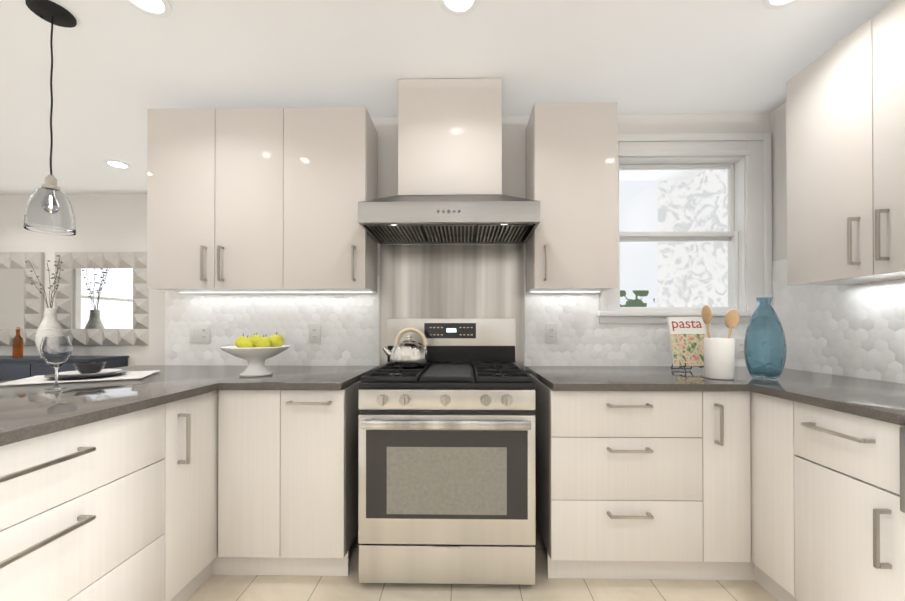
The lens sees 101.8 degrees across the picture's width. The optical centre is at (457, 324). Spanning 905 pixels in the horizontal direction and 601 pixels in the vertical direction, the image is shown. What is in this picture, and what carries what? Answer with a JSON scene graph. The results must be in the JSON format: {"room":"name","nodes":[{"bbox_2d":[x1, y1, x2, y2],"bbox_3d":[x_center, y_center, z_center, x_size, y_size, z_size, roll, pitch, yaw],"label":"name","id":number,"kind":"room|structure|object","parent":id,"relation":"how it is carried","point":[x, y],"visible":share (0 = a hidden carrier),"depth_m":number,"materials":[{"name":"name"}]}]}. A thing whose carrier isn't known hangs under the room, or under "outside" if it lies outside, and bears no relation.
{"room":"kitchen","nodes":[
{"label":"kitchen","id":0,"kind":"room"},
{"bbox_2d":[0,194,143,365],"bbox_3d":[-3.549,-0.074,3.737,3.510,2.453,0.140,0,0,1],"label":"wall","id":1,"kind":"structure","parent":0,"point":[111,222],"depth_m":3.67,"materials":[{"name":"paint"}]},
{"bbox_2d":[0,252,43,344],"bbox_3d":[-4.607,-0.257,3.646,0.949,0.926,0.073,0,0,1],"label":"mirror","id":2,"kind":"object","parent":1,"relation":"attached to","point":[21,302],"visible":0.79,"depth_m":3.65,"materials":[{"name":"beige mirror"}]},
{"bbox_2d":[55,252,148,345],"bbox_3d":[-3.513,-0.257,3.629,0.949,0.926,0.073,0,0,1],"label":"mirror","id":3,"kind":"object","parent":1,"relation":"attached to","point":[101,298],"visible":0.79,"depth_m":3.63,"materials":[{"name":"white mirror"}]},
{"bbox_2d":[0,0,893,194],"bbox_3d":[-1.729,-1.366,0.489,7.550,0.100,6.591,0,0,1],"label":"ceiling","id":4,"kind":"structure","parent":0,"point":[121,68],"depth_m":1.82,"materials":[{"name":"paint"}]},
{"bbox_2d":[23,0,76,235],"bbox_3d":[-1.698,-0.850,1.538,0.148,0.921,0.148,0,0,1],"label":"pendant lamp","id":5,"kind":"object","parent":4,"relation":"hanging from","point":[49,209],"visible":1,"depth_m":1.52,"materials":[{"name":"clear glass"}]},
{"bbox_2d":[103,159,131,168],"bbox_3d":[-2.749,-1.300,2.972,0.172,0.007,0.165,0,0,1],"label":"recessed light","id":6,"kind":"object","parent":4,"relation":"in","point":[114,163],"depth_m":2.98,"materials":[{"name":"white plastic"}]},
{"bbox_2d":[125,0,171,17],"bbox_3d":[-1.250,-1.307,1.520,0.170,0.007,0.083,0,0,1],"label":"recessed light","id":7,"kind":"object","parent":4,"relation":"in","point":[159,8],"depth_m":1.51,"materials":[{"name":"white plastic"}]},
{"bbox_2d":[438,0,479,15],"bbox_3d":[0.006,-1.307,1.515,0.165,0.007,0.073,0,0,1],"label":"recessed light","id":8,"kind":"object","parent":4,"relation":"in","point":[452,7],"depth_m":1.51,"materials":[{"name":"white plastic"}]},
{"bbox_2d":[762,0,798,9],"bbox_3d":[1.299,-1.307,1.500,0.145,0.007,0.043,0,0,1],"label":"recessed light","id":9,"kind":"object","parent":4,"relation":"in","point":[768,4],"depth_m":1.50,"materials":[{"name":"white plastic"}]},
{"bbox_2d":[358,78,539,243],"bbox_3d":[-0.040,-0.904,2.055,0.900,0.802,0.492,0,0,1],"label":"range hood","id":10,"kind":"object","parent":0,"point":[449,161],"visible":1,"depth_m":1.95,"materials":[{"name":"silver metal"}]},
{"bbox_2d":[144,113,767,370],"bbox_3d":[-0.010,-0.080,2.372,3.890,2.453,0.140,0,0,1],"label":"wall","id":11,"kind":"structure","parent":0,"point":[513,127],"depth_m":2.30,"materials":[{"name":"paint"}]},
{"bbox_2d":[147,107,377,292],"bbox_3d":[-1.113,-0.697,2.150,1.219,1.006,0.322,0,0,1],"label":"upper cabinet","id":12,"kind":"object","parent":11,"relation":"attached to","point":[253,200],"visible":1,"depth_m":2.03,"materials":[{"name":"beige laminate"}]},
{"bbox_2d":[165,276,379,365],"bbox_3d":[-1.167,-0.023,2.314,1.358,0.563,0.008,0,0,1],"label":"tile backsplash","id":13,"kind":"structure","parent":11,"relation":"attached to","point":[350,322],"depth_m":2.31,"materials":[{"name":"white tile"}]},
{"bbox_2d":[190,324,209,342],"bbox_3d":[-1.619,0.056,2.311,0.128,0.118,0.012,0,0,1],"label":"switch plate","id":14,"kind":"object","parent":13,"relation":"attached to","point":[199,333],"visible":1,"depth_m":2.31,"materials":[{"name":"plastic"}]},
{"bbox_2d":[309,324,320,342],"bbox_3d":[-0.892,0.056,2.300,0.075,0.118,0.012,0,0,1],"label":"electrical outlet","id":15,"kind":"object","parent":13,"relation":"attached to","point":[314,333],"visible":1,"depth_m":2.30,"materials":[{"name":"plastic"}]},
{"bbox_2d":[380,244,523,369],"bbox_3d":[-0.036,0.146,2.298,0.900,1.500,0.004,0,0,1],"label":"backsplash","id":16,"kind":"structure","parent":11,"relation":"attached to","point":[451,280],"depth_m":2.30,"materials":[{"name":"silver metal"}]},
{"bbox_2d":[526,102,617,292],"bbox_3d":[0.648,-0.703,2.123,0.454,1.018,0.322,0,0,1],"label":"upper cabinet","id":17,"kind":"object","parent":11,"relation":"attached to","point":[572,180],"visible":0.98,"depth_m":2.00,"materials":[{"name":"beige laminate"}]},
{"bbox_2d":[524,276,747,365],"bbox_3d":[1.160,-0.063,2.279,1.488,0.643,0.008,0,0,1],"label":"tile backsplash","id":18,"kind":"structure","parent":11,"relation":"attached to","point":[582,341],"depth_m":2.28,"materials":[{"name":"white tile"}]},
{"bbox_2d":[545,324,557,342],"bbox_3d":[0.581,0.054,2.277,0.075,0.118,0.012,0,0,1],"label":"electrical outlet","id":19,"kind":"object","parent":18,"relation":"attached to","point":[551,333],"visible":1,"depth_m":2.27,"materials":[{"name":"plastic"}]},
{"bbox_2d":[735,339,743,357],"bbox_3d":[1.740,0.145,2.259,0.075,0.118,0.012,0,0,1],"label":"outlet","id":20,"kind":"object","parent":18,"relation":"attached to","point":[739,348],"visible":0.77,"depth_m":2.26,"materials":[{"name":"plastic"}]},
{"bbox_2d":[597,133,775,323],"bbox_3d":[1.394,-0.589,2.324,1.058,1.170,0.195,0,0,1],"label":"window","id":21,"kind":"structure","parent":11,"relation":"in","point":[744,159],"depth_m":2.27,"materials":[{"name":"white wood"}]},
{"bbox_2d":[186,522,777,600],"bbox_3d":[-1.729,1.187,0.477,7.550,0.100,6.591,0,0,1],"label":"floor","id":22,"kind":"structure","parent":0,"point":[349,587],"depth_m":1.59,"materials":[{"name":"tile"}]},
{"bbox_2d":[0,355,128,380],"bbox_3d":[-4.258,0.728,3.452,1.984,0.844,0.436,0,0,1],"label":"sideboard","id":23,"kind":"object","parent":22,"relation":"on","point":[24,366],"visible":0.25,"depth_m":3.26,"materials":[{"name":"blue wood"}]},
{"bbox_2d":[12,327,22,357],"bbox_3d":[-4.104,0.163,3.434,0.066,0.285,0.066,0,0,1],"label":"bottle","id":24,"kind":"object","parent":23,"relation":"on","point":[17,346],"visible":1,"depth_m":3.42,"materials":[{"name":"brown glass"}]},
{"bbox_2d":[25,255,63,357],"bbox_3d":[-3.825,-0.169,3.432,0.327,0.948,0.190,0,0,1],"label":"vase","id":25,"kind":"object","parent":23,"relation":"on","point":[49,325],"visible":0.79,"depth_m":3.40,"materials":[{"name":"white ceramic"},{"name":"dry twigs"}]},
{"bbox_2d":[0,390,218,600],"bbox_3d":[-1.390,0.711,1.031,0.635,0.856,1.225,0,0,1],"label":"base cabinet","id":26,"kind":"object","parent":22,"relation":"on","point":[124,507],"visible":0.75,"depth_m":1.14,"materials":[{"name":"beige laminate"}]},
{"bbox_2d":[212,380,360,575],"bbox_3d":[-1.093,0.715,1.940,1.200,0.856,0.718,0,0,1],"label":"base cabinet","id":27,"kind":"object","parent":22,"relation":"on","point":[287,482],"visible":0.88,"depth_m":1.62,"materials":[{"name":"beige laminate"}]},
{"bbox_2d":[0,365,378,445],"bbox_3d":[-1.277,0.267,1.349,1.545,0.030,1.920,0,0,1],"label":"countertop","id":28,"kind":"structure","parent":27,"relation":"on","point":[28,411],"depth_m":1.43,"materials":[{"name":"stone"}]},
{"bbox_2d":[40,336,72,389],"bbox_3d":[-1.572,0.149,1.442,0.087,0.205,0.087,0,0,1],"label":"wine glass","id":29,"kind":"object","parent":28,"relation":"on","point":[56,352],"visible":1,"depth_m":1.42,"materials":[{"name":"clear glass"}]},
{"bbox_2d":[0,362,159,385],"bbox_3d":[-1.774,0.218,1.767,0.480,0.070,0.340,0,0,-27],"label":"place setting","id":30,"kind":"object","parent":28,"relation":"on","point":[90,371],"visible":0.96,"depth_m":1.72,"materials":[{"name":"white fabric"}]},
{"bbox_2d":[220,332,289,376],"bbox_3d":[-1.018,0.145,1.860,0.310,0.216,0.310,0,0,1],"label":"fruit bowl","id":31,"kind":"object","parent":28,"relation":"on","point":[256,351],"visible":1,"depth_m":1.81,"materials":[{"name":"white ceramic"}]},
{"bbox_2d":[358,318,535,584],"bbox_3d":[-0.042,0.552,1.880,0.760,1.181,0.736,0,0,1],"label":"range","id":32,"kind":"object","parent":22,"relation":"on","point":[446,468],"visible":0.98,"depth_m":1.57,"materials":[{"name":"silver metal"}]},
{"bbox_2d":[383,327,427,367],"bbox_3d":[-0.285,0.120,2.019,0.250,0.211,0.204,0,0,1],"label":"kettle","id":33,"kind":"object","parent":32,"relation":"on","point":[408,352],"visible":1,"depth_m":1.96,"materials":[{"name":"metal"}]},
{"bbox_2d":[525,371,754,579],"bbox_3d":[0.870,0.715,1.910,0.920,0.856,0.718,0,0,1],"label":"base cabinet","id":34,"kind":"object","parent":22,"relation":"on","point":[643,484],"visible":0.9,"depth_m":1.59,"materials":[{"name":"beige laminate"}]},
{"bbox_2d":[750,391,785,600],"bbox_3d":[1.571,0.712,1.488,0.678,0.856,0.216,0,0,1],"label":"base cabinet","id":35,"kind":"object","parent":22,"relation":"on","point":[768,555],"depth_m":1.51,"materials":[{"name":"beige laminate"}]},
{"bbox_2d":[782,399,893,600],"bbox_3d":[1.567,0.711,1.204,0.678,0.856,0.352,0,0,1],"label":"base cabinet","id":36,"kind":"object","parent":22,"relation":"on","point":[827,504],"depth_m":1.23,"materials":[{"name":"beige laminate"}]},
{"bbox_2d":[894,424,904,600],"bbox_3d":[1.557,0.708,0.604,0.678,0.856,0.847,0,0,1],"label":"base cabinet","id":37,"kind":"object","parent":22,"relation":"on","point":[899,430],"depth_m":1.05,"materials":[{"name":"beige laminate"}]},
{"bbox_2d":[525,366,904,424],"bbox_3d":[1.162,0.269,1.651,1.503,0.030,1.241,0,0,1],"label":"countertop","id":38,"kind":"structure","parent":37,"relation":"on","point":[869,398],"depth_m":1.57,"materials":[{"name":"stone"}]},
{"bbox_2d":[666,317,705,371],"bbox_3d":[1.275,0.105,2.033,0.192,0.298,0.140,0,0,1],"label":"cookbook stand","id":39,"kind":"object","parent":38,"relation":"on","point":[687,335],"visible":0.98,"depth_m":2.03,"materials":[{"name":"paper"}]},
{"bbox_2d":[701,305,738,379],"bbox_3d":[1.247,0.080,1.734,0.154,0.347,0.125,0,0,1],"label":"utensil crock","id":40,"kind":"object","parent":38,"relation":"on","point":[719,358],"visible":1,"depth_m":1.70,"materials":[{"name":"white ceramic"}]},
{"bbox_2d":[744,297,786,378],"bbox_3d":[1.468,0.062,1.760,0.158,0.383,0.158,0,0,1],"label":"vase","id":41,"kind":"object","parent":38,"relation":"on","point":[765,349],"visible":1,"depth_m":1.71,"materials":[{"name":"teal glass"}]},
{"bbox_2d":[768,103,786,261],"bbox_3d":[1.967,-0.093,-0.154,0.140,2.453,5.130,0,0,1],"label":"wall","id":42,"kind":"structure","parent":0,"point":[777,118],"depth_m":2.21,"materials":[{"name":"paint"}]},
{"bbox_2d":[772,259,904,383],"bbox_3d":[1.905,-0.071,0.671,0.007,0.643,3.200,0,0,1],"label":"tile backsplash","id":43,"kind":"structure","parent":42,"relation":"attached to","point":[856,330],"depth_m":1.82,"materials":[{"name":"white tile"}]},
{"bbox_2d":[786,0,904,285],"bbox_3d":[1.760,-0.695,1.424,0.303,1.000,0.762,0,0,1],"label":"upper cabinet","id":44,"kind":"object","parent":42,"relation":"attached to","point":[845,125],"visible":1,"depth_m":1.50,"materials":[{"name":"beige laminate"}]},
{"label":"outside","id":45,"kind":"structure","parent":0,"visible":0},
{"bbox_2d":[619,169,727,306],"bbox_3d":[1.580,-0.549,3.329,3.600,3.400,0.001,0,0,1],"label":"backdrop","id":46,"kind":"structure","parent":45,"point":[683,206],"depth_m":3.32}
]}

